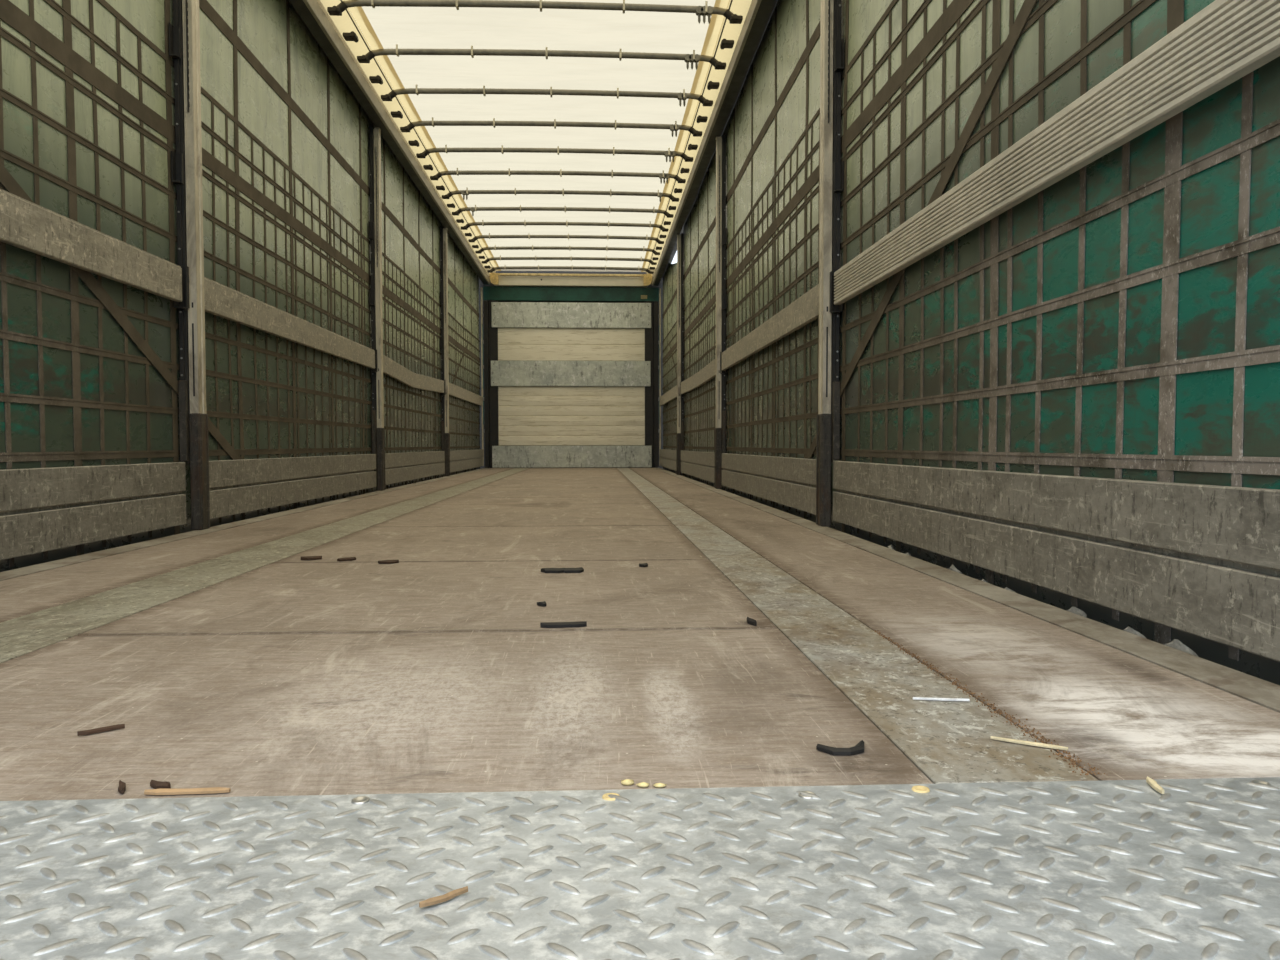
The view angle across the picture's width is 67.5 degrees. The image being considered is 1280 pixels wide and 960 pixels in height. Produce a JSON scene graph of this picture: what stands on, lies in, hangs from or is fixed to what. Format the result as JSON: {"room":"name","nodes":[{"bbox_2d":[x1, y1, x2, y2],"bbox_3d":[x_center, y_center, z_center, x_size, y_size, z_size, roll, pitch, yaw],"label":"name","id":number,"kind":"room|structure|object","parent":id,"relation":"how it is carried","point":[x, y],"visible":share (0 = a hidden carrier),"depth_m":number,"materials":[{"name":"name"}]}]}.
{"room":"cargo space","nodes":[
{"label":"cargo space","id":0,"kind":"room"},
{"bbox_2d":[479,271,662,468],"bbox_3d":[-0.975,-1.500,13.720,2.680,3.050,0.045,0,2,-3],"label":"wall","id":1,"kind":"structure","parent":0,"point":[481,284],"depth_m":13.67,"materials":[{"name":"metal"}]},
{"bbox_2d":[483,286,658,301],"bbox_3d":[-0.974,-2.640,13.614,2.480,0.193,0.073,0,2,-3],"label":"header panel","id":2,"kind":"object","parent":1,"relation":"attached to","point":[499,293],"visible":1,"depth_m":13.58,"materials":[{"name":"metal"}]},
{"bbox_2d":[489,273,651,286],"bbox_3d":[-0.971,-2.826,13.549,2.284,0.168,0.150,0,2,-3],"label":"beam","id":3,"kind":"structure","parent":2,"relation":"on","point":[504,279],"depth_m":13.51,"materials":[{"name":"beige metal"}]},
{"bbox_2d":[289,0,489,284],"bbox_3d":[-1.872,-2.602,6.625,0.186,0.201,13.800,0,2,-3],"label":"roof rail","id":4,"kind":"object","parent":3,"relation":"attached to","point":[310,12],"visible":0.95,"depth_m":6.51,"materials":[{"name":"metal"}]},
{"bbox_2d":[0,0,480,571],"bbox_3d":[-1.924,-1.102,6.703,0.025,3.015,13.650,0,2,-3],"label":"curtain","id":5,"kind":"object","parent":4,"relation":"hanging from","point":[90,362],"visible":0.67,"depth_m":4.07,"materials":[{"name":"fabric"}]},
{"bbox_2d":[0,491,185,559],"bbox_3d":[-1.647,0.173,1.797,0.024,0.126,3.695,0,2,-3],"label":"board","id":6,"kind":"object","parent":5,"relation":"attached to","point":[23,532],"visible":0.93,"depth_m":2.91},
{"bbox_2d":[0,462,185,511],"bbox_3d":[-1.647,0.055,1.793,0.024,0.110,3.695,0,2,-3],"label":"board","id":7,"kind":"object","parent":6,"relation":"on","point":[28,488],"visible":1,"depth_m":2.91,"materials":[{"name":"grey metal"}]},
{"bbox_2d":[209,470,375,518],"bbox_3d":[-1.820,0.042,5.343,0.024,0.126,2.990,0,2,-3],"label":"board","id":8,"kind":"object","parent":5,"relation":"attached to","point":[236,499],"visible":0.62,"depth_m":4.76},
{"bbox_2d":[209,454,375,487],"bbox_3d":[-1.820,-0.076,5.338,0.024,0.110,2.990,0,2,-3],"label":"board","id":9,"kind":"object","parent":8,"relation":"on","point":[222,473],"visible":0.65,"depth_m":4.76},
{"bbox_2d":[385,462,444,484],"bbox_3d":[-1.975,-0.075,8.517,0.024,0.126,2.950,0,2,-3],"label":"board","id":10,"kind":"object","parent":5,"relation":"attached to","point":[393,475],"visible":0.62,"depth_m":8.20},
{"bbox_2d":[385,451,444,467],"bbox_3d":[-1.975,-0.193,8.512,0.024,0.110,2.950,0,2,-3],"label":"board","id":11,"kind":"object","parent":10,"relation":"on","point":[408,458],"visible":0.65,"depth_m":8.21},
{"bbox_2d":[450,457,482,471],"bbox_3d":[-2.136,-0.197,11.818,0.024,0.126,3.245,0,2,-3],"label":"board","id":12,"kind":"object","parent":5,"relation":"attached to","point":[455,465],"visible":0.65,"depth_m":11.61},
{"bbox_2d":[450,449,482,460],"bbox_3d":[-2.136,-0.315,11.814,0.024,0.110,3.245,0,2,-3],"label":"board","id":13,"kind":"object","parent":12,"relation":"on","point":[455,454],"visible":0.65,"depth_m":11.61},
{"bbox_2d":[343,31,358,41],"bbox_3d":[-1.690,-2.586,5.593,0.075,0.027,0.090,0,2,-3],"label":"carriage","id":14,"kind":"object","parent":4,"relation":"on","point":[348,36],"visible":1,"depth_m":5.56,"materials":[{"name":"black metal"}]},
{"bbox_2d":[369,75,382,84],"bbox_3d":[-1.722,-2.611,6.252,0.075,0.027,0.090,0,2,-3],"label":"carriage","id":15,"kind":"object","parent":4,"relation":"on","point":[374,79],"visible":1,"depth_m":6.22,"materials":[{"name":"black metal"}]},
{"bbox_2d":[391,111,402,118],"bbox_3d":[-1.754,-2.635,6.910,0.075,0.027,0.090,0,2,-3],"label":"carriage","id":16,"kind":"object","parent":4,"relation":"on","point":[395,114],"visible":1,"depth_m":6.88,"materials":[{"name":"black metal"}]},
{"bbox_2d":[408,140,418,146],"bbox_3d":[-1.786,-2.659,7.569,0.075,0.027,0.090,0,2,-3],"label":"carriage","id":17,"kind":"object","parent":4,"relation":"on","point":[415,142],"visible":1,"depth_m":7.54,"materials":[{"name":"black metal"}]},
{"bbox_2d":[423,164,432,170],"bbox_3d":[-1.818,-2.684,8.228,0.075,0.027,0.090,0,2,-3],"label":"carriage","id":18,"kind":"object","parent":4,"relation":"on","point":[426,167],"visible":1,"depth_m":8.20,"materials":[{"name":"black metal"}]},
{"bbox_2d":[436,185,444,190],"bbox_3d":[-1.850,-2.708,8.887,0.075,0.027,0.090,0,2,-3],"label":"carriage","id":19,"kind":"object","parent":4,"relation":"on","point":[441,187],"visible":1,"depth_m":8.85,"materials":[{"name":"black metal"}]},
{"bbox_2d":[447,203,454,207],"bbox_3d":[-1.883,-2.732,9.545,0.075,0.027,0.090,0,2,-3],"label":"carriage","id":20,"kind":"object","parent":4,"relation":"on","point":[452,205],"visible":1,"depth_m":9.53,"materials":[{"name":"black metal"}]},
{"bbox_2d":[317,0,751,276],"bbox_3d":[-0.636,-2.662,6.683,2.400,0.123,13.800,0,2,-3],"label":"tarpaulin","id":21,"kind":"object","parent":4,"relation":"on","point":[377,27],"visible":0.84,"depth_m":6.94,"materials":[{"name":"white fabric"}]},
{"bbox_2d":[381,85,712,106],"bbox_3d":[-0.634,-2.658,6.633,2.286,0.113,0.068,0,2,-3],"label":"bow","id":22,"kind":"object","parent":21,"relation":"attached to","point":[680,96],"visible":1,"depth_m":6.62,"materials":[{"name":"metal"}]},
{"bbox_2d":[400,117,701,136],"bbox_3d":[-0.666,-2.682,7.292,2.286,0.113,0.068,0,2,-3],"label":"bow","id":23,"kind":"object","parent":21,"relation":"attached to","point":[675,127],"visible":1,"depth_m":7.28,"materials":[{"name":"metal"}]},
{"bbox_2d":[416,145,692,161],"bbox_3d":[-0.698,-2.706,7.951,2.286,0.113,0.068,0,2,-3],"label":"bow","id":24,"kind":"object","parent":21,"relation":"attached to","point":[558,150],"visible":1,"depth_m":7.94,"materials":[{"name":"metal"}]},
{"bbox_2d":[430,168,685,183],"bbox_3d":[-0.730,-2.731,8.610,2.286,0.113,0.068,0,2,-3],"label":"bow","id":25,"kind":"object","parent":21,"relation":"attached to","point":[457,172],"visible":1,"depth_m":8.60,"materials":[{"name":"metal"}]},
{"bbox_2d":[461,220,668,231],"bbox_3d":[-0.827,-2.810,10.586,2.286,0.101,0.068,0,2,-3],"label":"bow","id":26,"kind":"object","parent":21,"relation":"attached to","point":[524,223],"visible":1,"depth_m":10.58,"materials":[{"name":"metal"}]},
{"bbox_2d":[468,233,663,243],"bbox_3d":[-0.859,-2.834,11.245,2.286,0.101,0.068,0,2,-3],"label":"bow","id":27,"kind":"object","parent":21,"relation":"attached to","point":[489,236],"visible":1,"depth_m":11.23,"materials":[{"name":"metal"}]},
{"bbox_2d":[475,245,659,254],"bbox_3d":[-0.891,-2.858,11.903,2.286,0.101,0.068,0,2,-3],"label":"bow","id":28,"kind":"object","parent":21,"relation":"attached to","point":[532,247],"visible":1,"depth_m":11.89,"materials":[{"name":"metal"}]},
{"bbox_2d":[482,255,656,264],"bbox_3d":[-0.923,-2.883,12.562,2.286,0.101,0.068,0,2,-3],"label":"bow","id":29,"kind":"object","parent":21,"relation":"attached to","point":[535,258],"visible":1,"depth_m":12.55,"materials":[{"name":"metal"}]},
{"bbox_2d":[487,265,653,273],"bbox_3d":[-0.955,-2.907,13.221,2.286,0.101,0.068,0,2,-3],"label":"bow","id":30,"kind":"object","parent":21,"relation":"attached to","point":[538,267],"visible":1,"depth_m":13.21,"materials":[{"name":"metal"}]},
{"bbox_2d":[327,0,742,23],"bbox_3d":[-0.569,-2.609,5.316,2.286,0.113,0.068,0,2,-3],"label":"bow","id":31,"kind":"object","parent":4,"relation":"on","point":[706,10],"visible":1,"depth_m":5.31,"materials":[{"name":"metal"}]},
{"bbox_2d":[357,45,725,69],"bbox_3d":[-0.602,-2.633,5.975,2.286,0.113,0.068,0,2,-3],"label":"bow","id":32,"kind":"object","parent":4,"relation":"attached to","point":[692,58],"visible":1,"depth_m":5.96,"materials":[{"name":"metal"}]},
{"bbox_2d":[442,188,678,201],"bbox_3d":[-0.762,-2.755,9.268,2.286,0.113,0.068,0,2,-3],"label":"bow","id":33,"kind":"object","parent":4,"relation":"on","point":[466,192],"visible":1,"depth_m":9.26,"materials":[{"name":"metal"}]},
{"bbox_2d":[452,205,673,217],"bbox_3d":[-0.794,-2.779,9.927,2.286,0.113,0.068,0,2,-3],"label":"bow","id":34,"kind":"object","parent":4,"relation":"attached to","point":[473,209],"visible":1,"depth_m":9.91,"materials":[{"name":"metal"}]},
{"bbox_2d":[652,0,777,285],"bbox_3d":[0.599,-2.609,6.746,0.186,0.201,13.800,0,2,-3],"label":"roof rail","id":35,"kind":"object","parent":3,"relation":"attached to","point":[759,14],"visible":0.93,"depth_m":6.53,"materials":[{"name":"metal"}]},
{"bbox_2d":[668,206,675,209],"bbox_3d":[0.326,-2.739,9.653,0.075,0.027,0.090,0,2,-3],"label":"carriage","id":36,"kind":"object","parent":35,"relation":"on","point":[670,207],"visible":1,"depth_m":9.62,"materials":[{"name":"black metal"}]},
{"bbox_2d":[674,188,681,192],"bbox_3d":[0.358,-2.715,8.994,0.075,0.027,0.090,0,2,-3],"label":"carriage","id":37,"kind":"object","parent":35,"relation":"on","point":[676,190],"visible":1,"depth_m":8.96,"materials":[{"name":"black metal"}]},
{"bbox_2d":[680,168,688,173],"bbox_3d":[0.390,-2.690,8.335,0.075,0.027,0.090,0,2,-3],"label":"carriage","id":38,"kind":"object","parent":35,"relation":"on","point":[683,170],"visible":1,"depth_m":8.30,"materials":[{"name":"black metal"}]},
{"bbox_2d":[688,144,697,150],"bbox_3d":[0.422,-2.666,7.677,0.075,0.027,0.090,0,2,-3],"label":"carriage","id":39,"kind":"object","parent":35,"relation":"on","point":[690,146],"visible":1,"depth_m":7.65,"materials":[{"name":"black metal"}]},
{"bbox_2d":[696,115,707,122],"bbox_3d":[0.454,-2.642,7.018,0.075,0.027,0.090,0,2,-3],"label":"carriage","id":40,"kind":"object","parent":35,"relation":"on","point":[700,118],"visible":1,"depth_m":6.99,"materials":[{"name":"black metal"}]},
{"bbox_2d":[707,81,719,89],"bbox_3d":[0.487,-2.617,6.359,0.075,0.027,0.090,0,2,-3],"label":"carriage","id":41,"kind":"object","parent":35,"relation":"on","point":[711,85],"visible":1,"depth_m":6.33,"materials":[{"name":"black metal"}]},
{"bbox_2d":[720,39,733,48],"bbox_3d":[0.519,-2.593,5.700,0.075,0.027,0.090,0,2,-3],"label":"carriage","id":42,"kind":"object","parent":35,"relation":"on","point":[725,43],"visible":1,"depth_m":5.67,"materials":[{"name":"black metal"}]},
{"bbox_2d":[662,0,1279,684],"bbox_3d":[0.653,-1.109,6.829,0.022,3.015,13.650,0,2,-3],"label":"curtain","id":43,"kind":"object","parent":35,"relation":"hanging from","point":[1120,319],"visible":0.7,"depth_m":2.30,"materials":[{"name":"fabric"}]},
{"bbox_2d":[660,457,675,470],"bbox_3d":[0.367,-0.209,12.050,0.024,0.126,3.025,0,2,-3],"label":"board","id":44,"kind":"object","parent":43,"relation":"attached to","point":[664,462],"visible":0.57,"depth_m":12.01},
{"bbox_2d":[660,449,675,459],"bbox_3d":[0.367,-0.327,12.046,0.024,0.110,3.025,0,2,-3],"label":"board","id":45,"kind":"object","parent":44,"relation":"on","point":[671,454],"visible":0.65,"depth_m":12.00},
{"bbox_2d":[681,461,714,482],"bbox_3d":[0.526,-0.089,8.794,0.024,0.126,3.080,0,2,-3],"label":"board","id":46,"kind":"object","parent":43,"relation":"attached to","point":[705,472],"visible":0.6,"depth_m":8.50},
{"bbox_2d":[681,450,714,466],"bbox_3d":[0.526,-0.207,8.789,0.024,0.110,3.080,0,2,-3],"label":"board","id":47,"kind":"object","parent":46,"relation":"on","point":[704,458],"visible":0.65,"depth_m":8.50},
{"bbox_2d":[721,468,815,514],"bbox_3d":[0.686,0.033,5.515,0.024,0.126,3.070,0,2,-3],"label":"board","id":48,"kind":"object","parent":43,"relation":"attached to","point":[797,495],"visible":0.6,"depth_m":4.99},
{"bbox_2d":[721,453,815,484],"bbox_3d":[0.686,-0.085,5.511,0.024,0.110,3.070,0,2,-3],"label":"board","id":49,"kind":"object","parent":48,"relation":"on","point":[802,470],"visible":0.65,"depth_m":4.98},
{"bbox_2d":[833,489,1279,661],"bbox_3d":[0.861,0.165,1.924,0.024,0.126,3.705,0,2,-3],"label":"board","id":50,"kind":"object","parent":43,"relation":"attached to","point":[1233,604],"visible":0.88,"depth_m":1.76,"materials":[{"name":"grey metal"}]},
{"bbox_2d":[833,461,1279,569],"bbox_3d":[0.861,0.047,1.920,0.024,0.110,3.705,0,2,-3],"label":"board","id":51,"kind":"object","parent":50,"relation":"on","point":[1228,523],"visible":1,"depth_m":1.76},
{"bbox_2d":[498,386,644,445],"bbox_3d":[-0.971,-0.912,13.670,2.080,0.842,0.039,0,2,-3],"label":"wall panel","id":52,"kind":"object","parent":1,"relation":"attached to","point":[527,415],"visible":1,"depth_m":13.65,"materials":[{"name":"beige wood"}]},
{"bbox_2d":[491,361,650,385],"bbox_3d":[-0.980,-1.512,13.612,2.264,0.358,0.028,0,2,-3],"label":"board","id":53,"kind":"object","parent":52,"relation":"attached to","point":[503,373],"visible":1,"depth_m":13.60,"materials":[{"name":"grey metal"}]},
{"bbox_2d":[498,328,644,360],"bbox_3d":[-0.972,-1.926,13.633,2.080,0.463,0.039,0,2,-3],"label":"wall panel","id":54,"kind":"object","parent":1,"relation":"attached to","point":[514,344],"visible":1,"depth_m":13.62,"materials":[{"name":"beige wood"}]},
{"bbox_2d":[491,302,650,327],"bbox_3d":[-0.968,-2.336,13.582,2.258,0.356,0.028,0,2,-3],"label":"board","id":55,"kind":"object","parent":54,"relation":"attached to","point":[503,314],"visible":1,"depth_m":13.57,"materials":[{"name":"grey metal"}]},
{"bbox_2d":[0,468,1279,800],"bbox_3d":[-0.636,0.109,6.861,2.400,0.060,13.750,0,2,-3],"label":"floor","id":56,"kind":"structure","parent":0,"point":[435,669],"depth_m":1.43,"materials":[{"name":"brown wood"}]},
{"bbox_2d":[77,724,124,735],"bbox_3d":[-0.623,0.289,1.108,0.048,0.005,0.006,-2,3,-43],"label":"wood splinter","id":57,"kind":"object","parent":56,"relation":"on","point":[118,726],"visible":1,"depth_m":1.11,"materials":[{"name":"brown wood"}]},
{"bbox_2d":[118,780,125,793],"bbox_3d":[-0.499,0.295,0.923,0.006,0.005,0.029,-1,2,-26],"label":"wood splinter","id":58,"kind":"object","parent":56,"relation":"on","point":[122,785],"visible":1,"depth_m":0.92,"materials":[{"name":"wood"}]},
{"bbox_2d":[150,780,170,788],"bbox_3d":[-0.464,0.295,0.927,0.025,0.006,0.012,0,2,9],"label":"wood splinter","id":59,"kind":"object","parent":56,"relation":"on","point":[154,784],"visible":1,"depth_m":0.92,"materials":[{"name":"brown wood"}]},
{"bbox_2d":[144,787,230,794],"bbox_3d":[-0.431,0.296,0.914,0.079,0.004,0.011,0,2,-3],"label":"wood splinter","id":60,"kind":"object","parent":56,"relation":"on","point":[161,791],"visible":1,"depth_m":0.91,"materials":[{"name":"brown wood"}]},
{"bbox_2d":[0,468,488,580],"bbox_3d":[-1.829,0.163,6.755,0.087,0.163,13.850,0,2,-3],"label":"rail","id":61,"kind":"object","parent":56,"relation":"attached to","point":[23,571],"visible":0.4,"depth_m":3.35,"materials":[{"name":"metal"}]},
{"bbox_2d":[169,0,209,529],"bbox_3d":[-1.732,-1.121,3.701,0.077,2.629,0.200,0,2,-3],"label":"post","id":62,"kind":"object","parent":61,"relation":"on","point":[184,34],"visible":1,"depth_m":3.67,"materials":[{"name":"metal"}]},
{"bbox_2d":[0,189,181,301],"bbox_3d":[-1.648,-0.669,1.766,0.024,0.132,3.695,0,2,-3],"label":"board","id":63,"kind":"object","parent":62,"relation":"attached to","point":[27,225],"visible":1,"depth_m":2.91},
{"bbox_2d":[204,277,374,368],"bbox_3d":[-1.821,-0.801,5.312,0.024,0.132,2.990,0,2,-3],"label":"board","id":64,"kind":"object","parent":62,"relation":"attached to","point":[223,301],"visible":0.97,"depth_m":4.72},
{"bbox_2d":[368,125,384,490],"bbox_3d":[-1.888,-1.239,6.895,0.077,2.629,0.200,0,2,-3],"label":"post","id":65,"kind":"object","parent":61,"relation":"on","point":[375,224],"visible":0.99,"depth_m":6.86,"materials":[{"name":"metal"}]},
{"bbox_2d":[440,226,449,475],"bbox_3d":[-2.042,-1.355,10.049,0.077,2.629,0.200,0,2,-3],"label":"post","id":66,"kind":"object","parent":61,"relation":"on","point":[443,231],"visible":0.96,"depth_m":10.01,"materials":[{"name":"metal"}]},
{"bbox_2d":[383,355,443,392],"bbox_3d":[-1.976,-0.894,8.487,0.024,0.172,2.950,0,2,-3],"label":"board","id":67,"kind":"object","parent":66,"relation":"attached to","point":[391,368],"visible":0.97,"depth_m":8.12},
{"bbox_2d":[449,383,482,405],"bbox_3d":[-2.137,-1.040,11.787,0.024,0.132,3.245,0,2,-3],"label":"board","id":68,"kind":"object","parent":66,"relation":"attached to","point":[455,391],"visible":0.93,"depth_m":11.54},
{"bbox_2d":[0,468,527,662],"bbox_3d":[-1.364,0.071,7.276,0.202,0.012,12.827,0,2,-3],"label":"floor strip","id":69,"kind":"object","parent":56,"relation":"on","point":[22,635],"visible":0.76,"depth_m":2.28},
{"bbox_2d":[301,556,321,559],"bbox_3d":[-0.953,0.225,2.777,0.059,0.009,0.048,0,2,-3],"label":"scrap","id":70,"kind":"object","parent":56,"relation":"on","point":[302,557],"visible":1,"depth_m":2.77,"materials":[{"name":"brown wood"}]},
{"bbox_2d":[337,557,355,560],"bbox_3d":[-0.843,0.227,2.751,0.055,0.008,0.032,-1,2,-27],"label":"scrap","id":71,"kind":"object","parent":56,"relation":"on","point":[345,558],"visible":1,"depth_m":2.74,"materials":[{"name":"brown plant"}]},
{"bbox_2d":[378,560,398,563],"bbox_3d":[-0.706,0.229,2.693,0.057,0.008,0.048,0,2,-3],"label":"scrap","id":72,"kind":"object","parent":56,"relation":"on","point":[381,561],"visible":1,"depth_m":2.67,"materials":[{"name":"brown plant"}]},
{"bbox_2d":[483,300,498,467],"bbox_3d":[-2.110,-1.353,13.578,0.189,2.370,0.130,0,2,-3],"label":"post","id":73,"kind":"object","parent":56,"relation":"on","point":[491,425],"visible":0.83,"depth_m":13.55,"materials":[{"name":"black metal"}]},
{"bbox_2d":[481,287,483,465],"bbox_3d":[-2.211,-1.444,13.457,0.030,2.500,0.085,0,2,-3],"label":"pole","id":74,"kind":"object","parent":73,"relation":"attached to","point":[482,314],"visible":0.99,"depth_m":13.43,"materials":[{"name":"metal"}]},
{"bbox_2d":[537,601,545,605],"bbox_3d":[-0.202,0.255,1.974,0.016,0.008,0.027,-1,3,-33],"label":"scrap","id":75,"kind":"object","parent":56,"relation":"on","point":[543,603],"visible":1,"depth_m":1.97,"materials":[{"name":"rubber"}]},
{"bbox_2d":[541,567,583,572],"bbox_3d":[-0.203,0.234,2.498,0.112,0.010,0.049,0,2,-3],"label":"scrap","id":76,"kind":"object","parent":56,"relation":"on","point":[580,569],"visible":1,"depth_m":2.48,"materials":[{"name":"black rubber"}]},
{"bbox_2d":[540,621,586,627],"bbox_3d":[-0.139,0.263,1.747,0.085,0.008,0.019,0,2,-11],"label":"scrap","id":77,"kind":"object","parent":56,"relation":"on","point":[580,623],"visible":1,"depth_m":1.74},
{"bbox_2d":[492,446,651,467],"bbox_3d":[-0.966,-0.333,13.656,2.266,0.310,0.028,0,2,-3],"label":"board","id":78,"kind":"object","parent":56,"relation":"on","point":[502,456],"visible":1,"depth_m":13.64,"materials":[{"name":"grey metal"}]},
{"bbox_2d":[621,779,633,785],"bbox_3d":[-0.012,0.295,0.936,0.013,0.005,0.010,0,2,-3],"label":"crumb","id":79,"kind":"object","parent":56,"relation":"on","point":[627,782],"visible":1,"depth_m":0.93,"materials":[{"name":"yellow food"}]},
{"bbox_2d":[0,777,1279,959],"bbox_3d":[-0.321,0.322,0.402,2.236,0.015,1.009,0,2,-3],"label":"plate","id":80,"kind":"object","parent":56,"relation":"on","point":[1107,869],"visible":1,"depth_m":0.74,"materials":[{"name":"metal"}]},
{"bbox_2d":[419,886,467,907],"bbox_3d":[-0.142,0.302,0.694,0.039,0.004,0.007,-2,3,-39],"label":"wood splinter","id":81,"kind":"object","parent":80,"relation":"on","point":[442,898],"visible":1,"depth_m":0.69,"materials":[{"name":"beige wood"}]},
{"bbox_2d":[1146,776,1164,793],"bbox_3d":[0.494,0.292,0.919,0.006,0.005,0.034,0,2,12],"label":"wood splinter","id":82,"kind":"object","parent":80,"relation":"on","point":[1151,782],"visible":1,"depth_m":0.92,"materials":[{"name":"beige wood"}]},
{"bbox_2d":[636,782,648,787],"bbox_3d":[0.003,0.295,0.930,0.013,0.004,0.009,-1,2,-25],"label":"crumb","id":83,"kind":"object","parent":56,"relation":"on","point":[643,784],"visible":1,"depth_m":0.93,"materials":[{"name":"yellow food"}]},
{"bbox_2d":[639,563,647,566],"bbox_3d":[0.009,0.231,2.606,0.024,0.008,0.027,1,2,17],"label":"scrap","id":84,"kind":"object","parent":56,"relation":"on","point":[640,564],"visible":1,"depth_m":2.60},
{"bbox_2d":[645,301,658,467],"bbox_3d":[0.168,-1.360,13.689,0.189,2.370,0.130,0,2,-3],"label":"post","id":85,"kind":"object","parent":56,"relation":"on","point":[651,397],"visible":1,"depth_m":13.66,"materials":[{"name":"black metal"}]},
{"bbox_2d":[658,288,660,465],"bbox_3d":[0.280,-1.451,13.578,0.030,2.500,0.085,0,2,-3],"label":"pole","id":86,"kind":"object","parent":85,"relation":"attached to","point":[659,315],"visible":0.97,"depth_m":13.55,"materials":[{"name":"metal"}]},
{"bbox_2d":[653,783,666,787],"bbox_3d":[0.019,0.296,0.929,0.014,0.004,0.009,0,2,-3],"label":"crumb","id":87,"kind":"object","parent":56,"relation":"on","point":[658,785],"visible":1,"depth_m":0.93,"materials":[{"name":"food"}]},
{"bbox_2d":[747,617,756,625],"bbox_3d":[0.206,0.261,1.769,0.008,0.010,0.040,-1,2,-23],"label":"scrap","id":88,"kind":"object","parent":56,"relation":"on","point":[751,621],"visible":1,"depth_m":1.76,"materials":[{"name":"black rubber"}]},
{"bbox_2d":[816,740,863,754],"bbox_3d":[0.222,0.290,1.036,0.057,0.006,0.029,-1,2,-14],"label":"scrap","id":89,"kind":"object","parent":56,"relation":"on","point":[859,748],"visible":1,"depth_m":1.03,"materials":[{"name":"black rubber"}]},
{"bbox_2d":[617,468,1097,783],"bbox_3d":[0.060,0.066,7.346,0.164,0.012,12.827,0,2,-3],"label":"floor strip","id":90,"kind":"object","parent":56,"relation":"on","point":[947,741],"visible":0.75,"depth_m":1.34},
{"bbox_2d":[913,697,969,700],"bbox_3d":[0.389,0.283,1.238,0.071,0.003,0.004,0,2,7],"label":"metal sliver","id":91,"kind":"object","parent":90,"relation":"on","point":[914,698],"visible":1,"depth_m":1.24,"materials":[{"name":"silver metal"}]},
{"bbox_2d":[991,736,1067,749],"bbox_3d":[0.428,0.290,1.056,0.080,0.003,0.008,1,2,30],"label":"wood splinter","id":92,"kind":"object","parent":90,"relation":"on","point":[992,737],"visible":1,"depth_m":1.05,"materials":[{"name":"beige wood"}]},
{"bbox_2d":[654,468,1279,712],"bbox_3d":[0.561,0.156,6.871,0.087,0.163,13.850,0,2,-3],"label":"rail","id":93,"kind":"object","parent":56,"relation":"attached to","point":[1256,690],"visible":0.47,"depth_m":1.75,"materials":[{"name":"metal"}]},
{"bbox_2d":[676,233,683,474],"bbox_3d":[0.433,-1.371,10.390,0.077,2.629,0.200,0,2,-3],"label":"post","id":94,"kind":"object","parent":93,"relation":"on","point":[680,238],"visible":0.97,"depth_m":10.35,"materials":[{"name":"metal"}]},
{"bbox_2d":[660,385,676,405],"bbox_3d":[0.366,-1.052,12.019,0.024,0.132,3.025,0,2,-3],"label":"board","id":95,"kind":"object","parent":94,"relation":"attached to","point":[671,394],"visible":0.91,"depth_m":11.90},
{"bbox_2d":[681,358,715,393],"bbox_3d":[0.525,-0.921,8.763,0.024,0.144,3.080,0,2,-3],"label":"board","id":96,"kind":"object","parent":94,"relation":"attached to","point":[708,372],"visible":0.93,"depth_m":8.42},
{"bbox_2d":[715,135,726,488],"bbox_3d":[0.594,-1.250,7.106,0.077,2.629,0.200,0,2,-3],"label":"post","id":97,"kind":"object","parent":93,"relation":"on","point":[721,230],"visible":0.96,"depth_m":7.07,"materials":[{"name":"metal"}]},
{"bbox_2d":[816,0,843,526],"bbox_3d":[0.753,-1.129,3.832,0.077,2.629,0.200,0,2,-3],"label":"post","id":98,"kind":"object","parent":93,"relation":"on","point":[831,44],"visible":1,"depth_m":3.80,"materials":[{"name":"metal"}]},
{"bbox_2d":[722,284,818,370],"bbox_3d":[0.685,-0.810,5.484,0.024,0.132,3.070,0,2,-3],"label":"board","id":99,"kind":"object","parent":98,"relation":"attached to","point":[804,310],"visible":0.97,"depth_m":4.92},
{"bbox_2d":[834,0,1279,304],"bbox_3d":[0.860,-0.680,1.893,0.025,0.127,3.705,0,2,-3],"label":"board","id":100,"kind":"object","parent":98,"relation":"attached to","point":[1225,41],"visible":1,"depth_m":1.78,"materials":[{"name":"metal"}]},
{"bbox_2d":[948,564,961,573],"bbox_3d":[0.828,0.247,2.523,0.022,0.052,0.070,0,2,-3],"label":"tab","id":101,"kind":"object","parent":93,"relation":"attached to","point":[952,567],"visible":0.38,"depth_m":2.51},
{"bbox_2d":[1066,607,1086,617],"bbox_3d":[0.859,0.273,1.894,0.022,0.046,0.060,0,2,-3],"label":"tab","id":102,"kind":"object","parent":93,"relation":"attached to","point":[1075,610],"visible":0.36,"depth_m":1.88,"materials":[{"name":"grey metal"}]},
{"bbox_2d":[1123,626,1146,638],"bbox_3d":[0.868,0.281,1.685,0.022,0.046,0.053,0,2,-3],"label":"tab","id":103,"kind":"object","parent":93,"relation":"attached to","point":[1128,629],"visible":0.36,"depth_m":1.68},
{"bbox_2d":[1163,639,1197,656],"bbox_3d":[0.877,0.284,1.554,0.022,0.050,0.070,0,2,-3],"label":"tab","id":104,"kind":"object","parent":93,"relation":"attached to","point":[1176,644],"visible":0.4,"depth_m":1.55,"materials":[{"name":"grey metal"}]},
{"bbox_2d":[873,630,1104,774],"bbox_3d":[0.438,0.281,1.334,0.040,0.002,0.752,0,2,-3],"label":"sawdust","id":105,"kind":"object","parent":56,"relation":"on","point":[1072,761],"visible":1,"depth_m":1.15}
]}

